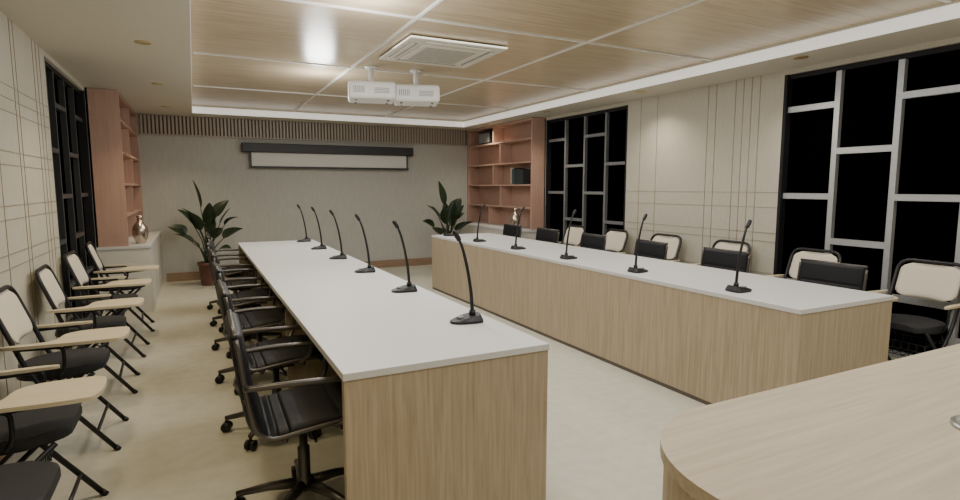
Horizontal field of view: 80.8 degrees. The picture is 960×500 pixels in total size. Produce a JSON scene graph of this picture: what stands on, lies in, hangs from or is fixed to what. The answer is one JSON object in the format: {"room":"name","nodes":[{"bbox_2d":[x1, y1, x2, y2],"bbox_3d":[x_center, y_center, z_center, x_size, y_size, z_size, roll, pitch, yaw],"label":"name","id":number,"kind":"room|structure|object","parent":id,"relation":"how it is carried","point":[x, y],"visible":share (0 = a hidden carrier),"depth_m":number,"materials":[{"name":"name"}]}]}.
{"room":"conference room","nodes":[
{"label":"conference room","id":0,"kind":"room"},
{"bbox_2d":[0,11,99,400],"bbox_3d":[-2.815,-0.232,3.250,0.150,2.560,11.050,-3,7,-27],"label":"wall","id":1,"kind":"structure","parent":0,"point":[11,175],"depth_m":3.66,"materials":[{"name":"beige paint"}]},
{"bbox_2d":[0,17,60,394],"bbox_3d":[-2.871,-0.248,3.530,0.003,2.369,2.060,-3,7,-27],"label":"trim","id":2,"kind":"structure","parent":1,"relation":"attached to","point":[23,154],"depth_m":3.68,"materials":[{"name":"gold metal"}]},
{"bbox_2d":[44,56,99,321],"bbox_3d":[-3.783,-0.417,5.223,0.090,2.330,1.800,-3,7,-27],"label":"window","id":3,"kind":"structure","parent":1,"relation":"in","point":[66,102],"depth_m":5.25,"materials":[{"name":"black glass"}]},
{"bbox_2d":[137,114,466,281],"bbox_3d":[-2.630,-0.920,9.411,6.070,2.560,0.150,-3,7,-27],"label":"wall","id":4,"kind":"structure","parent":0,"point":[264,201],"depth_m":9.12,"materials":[{"name":"beige paint"}]},
{"bbox_2d":[167,257,431,281],"bbox_3d":[-2.589,0.296,9.475,4.680,0.130,0.015,-3,7,-27],"label":"baseboard","id":5,"kind":"structure","parent":4,"relation":"attached to","point":[181,276],"depth_m":9.89,"materials":[{"name":"brown wood"}]},
{"bbox_2d":[139,114,466,145],"bbox_3d":[-2.554,-1.929,9.223,5.180,0.288,0.048,-3,7,-27],"label":"band","id":6,"kind":"object","parent":4,"relation":"attached to","point":[150,124],"visible":1,"depth_m":8.99,"materials":[{"name":"brown wood"}]},
{"bbox_2d":[241,142,412,169],"bbox_3d":[-2.422,-1.523,9.274,2.760,0.380,0.160,-3,7,-27],"label":"projection screen","id":7,"kind":"object","parent":4,"relation":"attached to","point":[262,155],"visible":1,"depth_m":9.18,"materials":[{"name":"fabric"}]},
{"bbox_2d":[4,265,704,499],"bbox_3d":[-0.173,0.942,4.724,6.070,0.100,11.050,-3,7,-27],"label":"floor","id":8,"kind":"structure","parent":0,"point":[606,422],"depth_m":3.30,"materials":[{"name":"tile"}]},
{"bbox_2d":[0,460,60,499],"bbox_3d":[-1.556,0.786,1.709,0.552,0.897,0.460,-3,7,-27],"label":"folding chair","id":9,"kind":"object","parent":8,"relation":"on","point":[25,480],"visible":1,"depth_m":1.80,"materials":[{"name":"black fabric"}]},
{"bbox_2d":[0,365,108,499],"bbox_3d":[-1.825,0.726,2.246,0.618,0.897,0.574,-3,7,-27],"label":"chair","id":10,"kind":"object","parent":8,"relation":"on","point":[32,417],"visible":0.75,"depth_m":2.19,"materials":[{"name":"black plastic"}]},
{"bbox_2d":[0,285,129,464],"bbox_3d":[-2.245,0.634,3.071,0.618,0.897,0.574,-3,7,-27],"label":"chair","id":11,"kind":"object","parent":8,"relation":"on","point":[16,322],"visible":0.73,"depth_m":2.99,"materials":[{"name":"black plastic"}]},
{"bbox_2d":[34,264,143,393],"bbox_3d":[-2.664,0.542,3.897,0.618,0.897,0.574,-4,7,-29],"label":"chair","id":12,"kind":"object","parent":8,"relation":"on","point":[47,280],"visible":0.66,"depth_m":3.81,"materials":[{"name":"black plastic"}]},
{"bbox_2d":[64,250,151,357],"bbox_3d":[-3.088,0.449,4.730,0.618,0.897,0.574,-3,7,-26],"label":"chair","id":13,"kind":"object","parent":8,"relation":"on","point":[76,267],"visible":0.6,"depth_m":4.65,"materials":[{"name":"black fabric"}]},
{"bbox_2d":[85,241,158,331],"bbox_3d":[-3.503,0.358,5.548,0.618,0.897,0.574,-4,7,-30],"label":"chair","id":14,"kind":"object","parent":8,"relation":"on","point":[90,249],"visible":0.61,"depth_m":5.45,"materials":[{"name":"black fabric"}]},
{"bbox_2d":[84,88,162,315],"bbox_3d":[-4.431,-0.612,7.164,0.509,2.446,2.267,-3,7,-27],"label":"built-in bookcase","id":15,"kind":"object","parent":8,"relation":"on","point":[112,128],"visible":0.94,"depth_m":6.17,"materials":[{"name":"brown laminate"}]},
{"bbox_2d":[132,215,148,243],"bbox_3d":[-3.940,-0.238,6.538,0.170,0.320,0.170,-3,7,-27],"label":"copper vase","id":16,"kind":"object","parent":15,"relation":"on","point":[140,232],"visible":1,"depth_m":6.49,"materials":[{"name":"gold metal"}]},
{"bbox_2d":[168,181,242,285],"bbox_3d":[-3.860,-0.240,8.024,0.927,1.517,0.701,-6,8,-41],"label":"potted plant","id":17,"kind":"object","parent":8,"relation":"on","point":[210,212],"visible":0.8,"depth_m":8.03,"materials":[{"name":"green plant"}]},
{"bbox_2d":[205,234,253,313],"bbox_3d":[-2.852,0.249,6.548,0.609,0.872,0.605,-3,7,-27],"label":"office chair","id":18,"kind":"object","parent":8,"relation":"on","point":[207,237],"visible":0.34,"depth_m":6.44,"materials":[{"name":"black leather"}]},
{"bbox_2d":[206,240,256,332],"bbox_3d":[-2.437,0.340,5.732,0.609,0.872,0.605,-3,7,-22],"label":"office chair","id":19,"kind":"object","parent":8,"relation":"on","point":[210,245],"visible":0.34,"depth_m":5.55,"materials":[{"name":"black leather"}]},
{"bbox_2d":[208,249,282,357],"bbox_3d":[-2.023,0.431,4.916,0.609,0.872,0.605,-3,7,-27],"label":"office chair","id":20,"kind":"object","parent":8,"relation":"on","point":[260,291],"visible":0.51,"depth_m":4.86,"materials":[{"name":"black leather"}]},
{"bbox_2d":[211,261,287,394],"bbox_3d":[-1.608,0.522,4.100,0.609,0.872,0.605,-4,7,-29],"label":"office chair","id":21,"kind":"object","parent":8,"relation":"on","point":[269,318],"visible":0.51,"depth_m":3.99,"materials":[{"name":"black leather"}]},
{"bbox_2d":[216,279,322,450],"bbox_3d":[-1.193,0.614,3.284,0.609,0.872,0.605,-3,7,-27],"label":"office chair","id":22,"kind":"object","parent":8,"relation":"on","point":[275,359],"visible":0.53,"depth_m":3.14,"materials":[{"name":"black leather"}]},
{"bbox_2d":[225,309,344,499],"bbox_3d":[-0.778,0.705,2.468,0.609,0.872,0.605,-3,7,-26],"label":"office chair","id":23,"kind":"object","parent":8,"relation":"on","point":[316,403],"visible":0.88,"depth_m":2.37,"materials":[{"name":"black leather"}]},
{"bbox_2d":[238,240,548,499],"bbox_3d":[-1.298,0.528,4.602,0.875,0.750,5.330,-3,7,-27],"label":"desk","id":24,"kind":"object","parent":8,"relation":"on","point":[434,408],"visible":0.9,"depth_m":2.32,"materials":[{"name":"white laminate"}]},
{"bbox_2d":[297,204,310,241],"bbox_3d":[-2.143,-0.328,6.832,0.160,0.454,0.118,-4,8,-34],"label":"gooseneck microphone","id":25,"kind":"object","parent":24,"relation":"on","point":[306,239],"visible":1,"depth_m":6.83,"materials":[{"name":"black plastic"}]},
{"bbox_2d":[311,207,326,249],"bbox_3d":[-1.728,-0.236,6.016,0.160,0.454,0.118,-4,8,-34],"label":"gooseneck microphone","id":26,"kind":"object","parent":24,"relation":"on","point":[321,246],"visible":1,"depth_m":6.01,"materials":[{"name":"black plastic"}]},
{"bbox_2d":[329,210,346,258],"bbox_3d":[-1.314,-0.146,5.201,0.160,0.454,0.118,-2,7,-21],"label":"gooseneck microphone","id":27,"kind":"object","parent":24,"relation":"on","point":[342,255],"visible":1,"depth_m":5.19,"materials":[{"name":"black plastic"}]},
{"bbox_2d":[354,214,375,272],"bbox_3d":[-0.899,-0.054,4.385,0.160,0.454,0.118,-2,7,-19],"label":"gooseneck microphone","id":28,"kind":"object","parent":24,"relation":"on","point":[369,269],"visible":1,"depth_m":4.37,"materials":[{"name":"black plastic"}]},
{"bbox_2d":[391,220,416,292],"bbox_3d":[-0.484,0.037,3.568,0.160,0.454,0.118,-3,7,-26],"label":"gooseneck microphone","id":29,"kind":"object","parent":24,"relation":"on","point":[409,287],"visible":1,"depth_m":3.56,"materials":[{"name":"black plastic"}]},
{"bbox_2d":[450,230,482,324],"bbox_3d":[-0.069,0.128,2.752,0.160,0.454,0.118,-3,7,-27],"label":"gooseneck microphone","id":30,"kind":"object","parent":24,"relation":"on","point":[472,317],"visible":1,"depth_m":2.75,"materials":[{"name":"black plastic"}]},
{"bbox_2d":[423,181,472,234],"bbox_3d":[-0.461,-0.394,9.404,0.701,1.517,0.927,5,8,36],"label":"potted plant","id":31,"kind":"object","parent":8,"relation":"on","point":[456,213],"visible":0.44,"depth_m":9.37,"materials":[{"name":"green plant"}]},
{"bbox_2d":[455,117,545,239],"bbox_3d":[0.263,-0.875,9.521,0.509,2.446,2.267,-3,7,-27],"label":"built-in bookcase","id":32,"kind":"object","parent":8,"relation":"on","point":[521,143],"visible":0.78,"depth_m":9.46,"materials":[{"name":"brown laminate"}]},
{"bbox_2d":[479,131,492,144],"bbox_3d":[0.146,-1.964,9.916,0.175,0.216,0.450,-3,7,-27],"label":"wall speaker","id":33,"kind":"object","parent":32,"relation":"on","point":[484,137],"visible":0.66,"depth_m":9.81,"materials":[{"name":"black plastic"}]},
{"bbox_2d":[510,208,520,224],"bbox_3d":[0.545,-0.484,8.746,0.170,0.320,0.170,-3,7,-27],"label":"copper vase","id":34,"kind":"object","parent":32,"relation":"on","point":[514,217],"visible":0.68,"depth_m":8.69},
{"bbox_2d":[511,168,530,183],"bbox_3d":[0.653,-1.178,8.979,0.170,0.263,0.375,-3,7,-27],"label":"books","id":35,"kind":"object","parent":32,"relation":"in","point":[518,175],"visible":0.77,"depth_m":8.85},
{"bbox_2d":[503,224,521,237],"bbox_3d":[0.248,0.078,8.082,0.609,0.872,0.605,-3,7,-28],"label":"office chair","id":36,"kind":"object","parent":8,"relation":"on","point":[508,229],"visible":0.16,"depth_m":8.13,"materials":[{"name":"black leather"}]},
{"bbox_2d":[535,228,559,243],"bbox_3d":[0.663,0.169,7.266,0.609,0.872,0.605,-4,7,-29],"label":"office chair","id":37,"kind":"object","parent":8,"relation":"on","point":[542,234],"visible":0.15,"depth_m":7.30,"materials":[{"name":"black leather"}]},
{"bbox_2d":[558,224,584,246],"bbox_3d":[1.092,0.110,7.768,0.618,0.897,0.574,-3,7,-25],"label":"chair","id":38,"kind":"object","parent":8,"relation":"on","point":[575,233],"visible":0.31,"depth_m":7.81,"materials":[{"name":"white fabric"}]},
{"bbox_2d":[580,232,606,250],"bbox_3d":[1.077,0.260,6.450,0.609,0.872,0.605,-3,7,-23],"label":"office chair","id":39,"kind":"object","parent":8,"relation":"on","point":[588,240],"visible":0.06,"depth_m":6.46,"materials":[{"name":"black leather"}]},
{"bbox_2d":[604,228,627,253],"bbox_3d":[1.475,0.194,7.014,0.618,0.897,0.574,-3,7,-24],"label":"chair","id":40,"kind":"object","parent":8,"relation":"on","point":[616,241],"visible":0.33,"depth_m":7.03,"materials":[{"name":"white fabric"}]},
{"bbox_2d":[634,239,667,259],"bbox_3d":[1.492,0.351,5.633,0.609,0.872,0.605,-3,7,-22],"label":"office chair","id":41,"kind":"object","parent":8,"relation":"on","point":[647,248],"visible":0.12,"depth_m":5.63,"materials":[{"name":"black leather"}]},
{"bbox_2d":[431,233,893,404],"bbox_3d":[0.930,0.410,5.659,0.890,0.750,5.340,-3,7,-27],"label":"desk","id":42,"kind":"object","parent":8,"relation":"on","point":[674,326],"visible":0.94,"depth_m":3.96,"materials":[{"name":"white laminate"}]},
{"bbox_2d":[443,202,453,235],"bbox_3d":[-0.416,-0.419,7.655,0.160,0.454,0.118,-2,7,-19],"label":"gooseneck microphone","id":43,"kind":"object","parent":42,"relation":"on","point":[446,233],"visible":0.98,"depth_m":7.64,"materials":[{"name":"black plastic"}]},
{"bbox_2d":[473,204,485,241],"bbox_3d":[-0.001,-0.328,6.839,0.160,0.454,0.118,-3,7,-25],"label":"gooseneck microphone","id":44,"kind":"object","parent":42,"relation":"on","point":[477,239],"visible":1,"depth_m":6.83,"materials":[{"name":"black plastic"}]},
{"bbox_2d":[511,206,525,249],"bbox_3d":[0.414,-0.237,6.023,0.160,0.454,0.118,-3,7,-24],"label":"gooseneck microphone","id":45,"kind":"object","parent":42,"relation":"on","point":[514,247],"visible":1,"depth_m":6.01,"materials":[{"name":"black plastic"}]},
{"bbox_2d":[560,209,576,259],"bbox_3d":[0.828,-0.146,5.207,0.160,0.454,0.118,-3,7,-27],"label":"gooseneck microphone","id":46,"kind":"object","parent":42,"relation":"on","point":[566,256],"visible":1,"depth_m":5.20,"materials":[{"name":"black plastic"}]},
{"bbox_2d":[627,214,647,272],"bbox_3d":[1.243,-0.055,4.391,0.160,0.454,0.118,-3,7,-28],"label":"gooseneck microphone","id":47,"kind":"object","parent":42,"relation":"on","point":[634,269],"visible":1,"depth_m":4.38,"materials":[{"name":"black plastic"}]},
{"bbox_2d":[725,220,751,292],"bbox_3d":[1.658,0.036,3.575,0.160,0.454,0.118,-3,7,-24],"label":"gooseneck microphone","id":48,"kind":"object","parent":42,"relation":"on","point":[735,288],"visible":1,"depth_m":3.56,"materials":[{"name":"black plastic"}]},
{"bbox_2d":[650,233,681,261],"bbox_3d":[1.858,0.279,6.258,0.618,0.897,0.574,-3,7,-28],"label":"chair","id":49,"kind":"object","parent":8,"relation":"on","point":[674,246],"visible":0.19,"depth_m":6.22,"materials":[{"name":"white fabric"}]},
{"bbox_2d":[693,239,750,265],"bbox_3d":[2.241,0.362,5.506,0.618,0.897,0.574,-3,7,-25],"label":"chair","id":50,"kind":"object","parent":8,"relation":"on","point":[729,246],"visible":0.13,"depth_m":5.57,"materials":[{"name":"white fabric"}]},
{"bbox_2d":[700,247,750,272],"bbox_3d":[1.907,0.442,4.818,0.609,0.872,0.605,-3,7,-27],"label":"office chair","id":51,"kind":"object","parent":8,"relation":"on","point":[718,258],"visible":0.11,"depth_m":4.87,"materials":[{"name":"black leather"}]},
{"bbox_2d":[764,247,841,278],"bbox_3d":[2.625,0.447,4.752,0.618,0.897,0.574,-3,7,-25],"label":"chair","id":52,"kind":"object","parent":8,"relation":"on","point":[793,271],"visible":0.18,"depth_m":4.89,"materials":[{"name":"white fabric"}]},
{"bbox_2d":[660,344,959,499],"bbox_3d":[1.540,0.849,1.720,2.275,0.750,0.835,-3,7,-27],"label":"head table","id":53,"kind":"object","parent":8,"relation":"on","point":[884,430],"visible":1,"depth_m":1.48,"materials":[{"name":"brown wood"}]},
{"bbox_2d":[950,415,959,429],"bbox_3d":[1.394,0.486,1.540,0.170,0.012,0.170,-3,7,-27],"label":"power socket","id":54,"kind":"object","parent":53,"relation":"on","point":[954,420],"visible":1,"depth_m":1.57,"materials":[{"name":"metal"}]},
{"bbox_2d":[797,258,867,290],"bbox_3d":[2.322,0.533,4.002,0.609,0.872,0.605,-3,7,-27],"label":"office chair","id":55,"kind":"object","parent":8,"relation":"on","point":[843,275],"visible":0.19,"depth_m":4.04,"materials":[{"name":"black leather"}]},
{"bbox_2d":[867,258,959,360],"bbox_3d":[3.008,0.531,3.997,0.618,0.897,0.574,-3,7,-26],"label":"chair","id":56,"kind":"object","parent":8,"relation":"on","point":[941,283],"visible":0.62,"depth_m":3.99,"materials":[{"name":"beige fabric"}]},
{"bbox_2d":[0,0,959,129],"bbox_3d":[-0.173,-1.647,4.435,6.070,0.210,11.050,-3,7,-27],"label":"ceiling","id":57,"kind":"structure","parent":0,"point":[92,40],"depth_m":4.45,"materials":[{"name":"brown wood"}]},
{"bbox_2d":[134,40,151,44],"bbox_3d":[-2.432,-1.497,4.075,0.112,0.008,0.112,-3,7,-27],"label":"recessed light","id":58,"kind":"object","parent":57,"relation":"in","point":[141,42],"visible":1,"depth_m":4.07,"materials":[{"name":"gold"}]},
{"bbox_2d":[348,65,395,104],"bbox_3d":[-1.049,-1.594,5.448,0.442,0.339,0.412,-1,7,-13],"label":"ceiling projector","id":59,"kind":"object","parent":57,"relation":"hanging from","point":[371,91],"depth_m":5.28,"materials":[{"name":"white plastic"}]},
{"bbox_2d":[394,69,439,106],"bbox_3d":[-0.637,-1.615,5.632,0.442,0.339,0.412,-1,6,-9],"label":"ceiling projector","id":60,"kind":"object","parent":57,"relation":"hanging from","point":[414,94],"depth_m":5.45,"materials":[{"name":"white plastic"}]},
{"bbox_2d":[379,35,507,67],"bbox_3d":[-0.333,-1.667,4.808,0.840,0.035,0.840,-3,7,-27],"label":"air conditioner","id":61,"kind":"object","parent":57,"relation":"in","point":[414,49],"depth_m":4.67,"materials":[{"name":"white plastic"}]},
{"bbox_2d":[193,0,951,116],"bbox_3d":[-0.036,-1.678,4.698,4.205,0.011,9.460,-3,7,-27],"label":"trim","id":62,"kind":"structure","parent":57,"relation":"attached to","point":[437,2],"depth_m":4.68,"materials":[{"name":"white metal"}]},
{"bbox_2d":[190,2,959,126],"bbox_3d":[-0.036,-1.617,4.705,4.245,0.090,9.500,-3,7,-27],"label":"cove","id":63,"kind":"structure","parent":57,"relation":"attached to","point":[949,12],"depth_m":5.29,"materials":[{"name":"white paint"}]},
{"bbox_2d":[793,56,808,59],"bbox_3d":[2.584,-1.550,4.545,0.112,0.008,0.112,-3,7,-27],"label":"recessed light","id":64,"kind":"object","parent":57,"relation":"in","point":[796,57],"visible":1,"depth_m":4.54,"materials":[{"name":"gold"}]},
{"bbox_2d":[545,36,959,359],"bbox_3d":[2.469,-0.528,5.902,0.150,2.560,11.050,-3,7,-27],"label":"wall","id":65,"kind":"structure","parent":0,"point":[680,157],"depth_m":5.87,"materials":[{"name":"beige paint"}]},
{"bbox_2d":[545,105,627,252],"bbox_3d":[1.448,-0.710,7.849,0.090,2.330,1.800,-3,7,-27],"label":"window","id":66,"kind":"structure","parent":65,"relation":"in","point":[586,154],"depth_m":7.77,"materials":[{"name":"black glass"}]},
{"bbox_2d":[625,75,777,273],"bbox_3d":[2.277,-0.536,6.114,0.003,2.369,2.060,-3,7,-27],"label":"trim","id":67,"kind":"structure","parent":65,"relation":"attached to","point":[654,203],"depth_m":5.64,"materials":[{"name":"gold metal"}]},
{"bbox_2d":[773,43,959,358],"bbox_3d":[3.204,-0.325,4.394,0.090,2.330,1.870,-3,7,-27],"label":"window","id":68,"kind":"structure","parent":65,"relation":"in","point":[869,169],"depth_m":4.48,"materials":[{"name":"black glass"}]}
]}

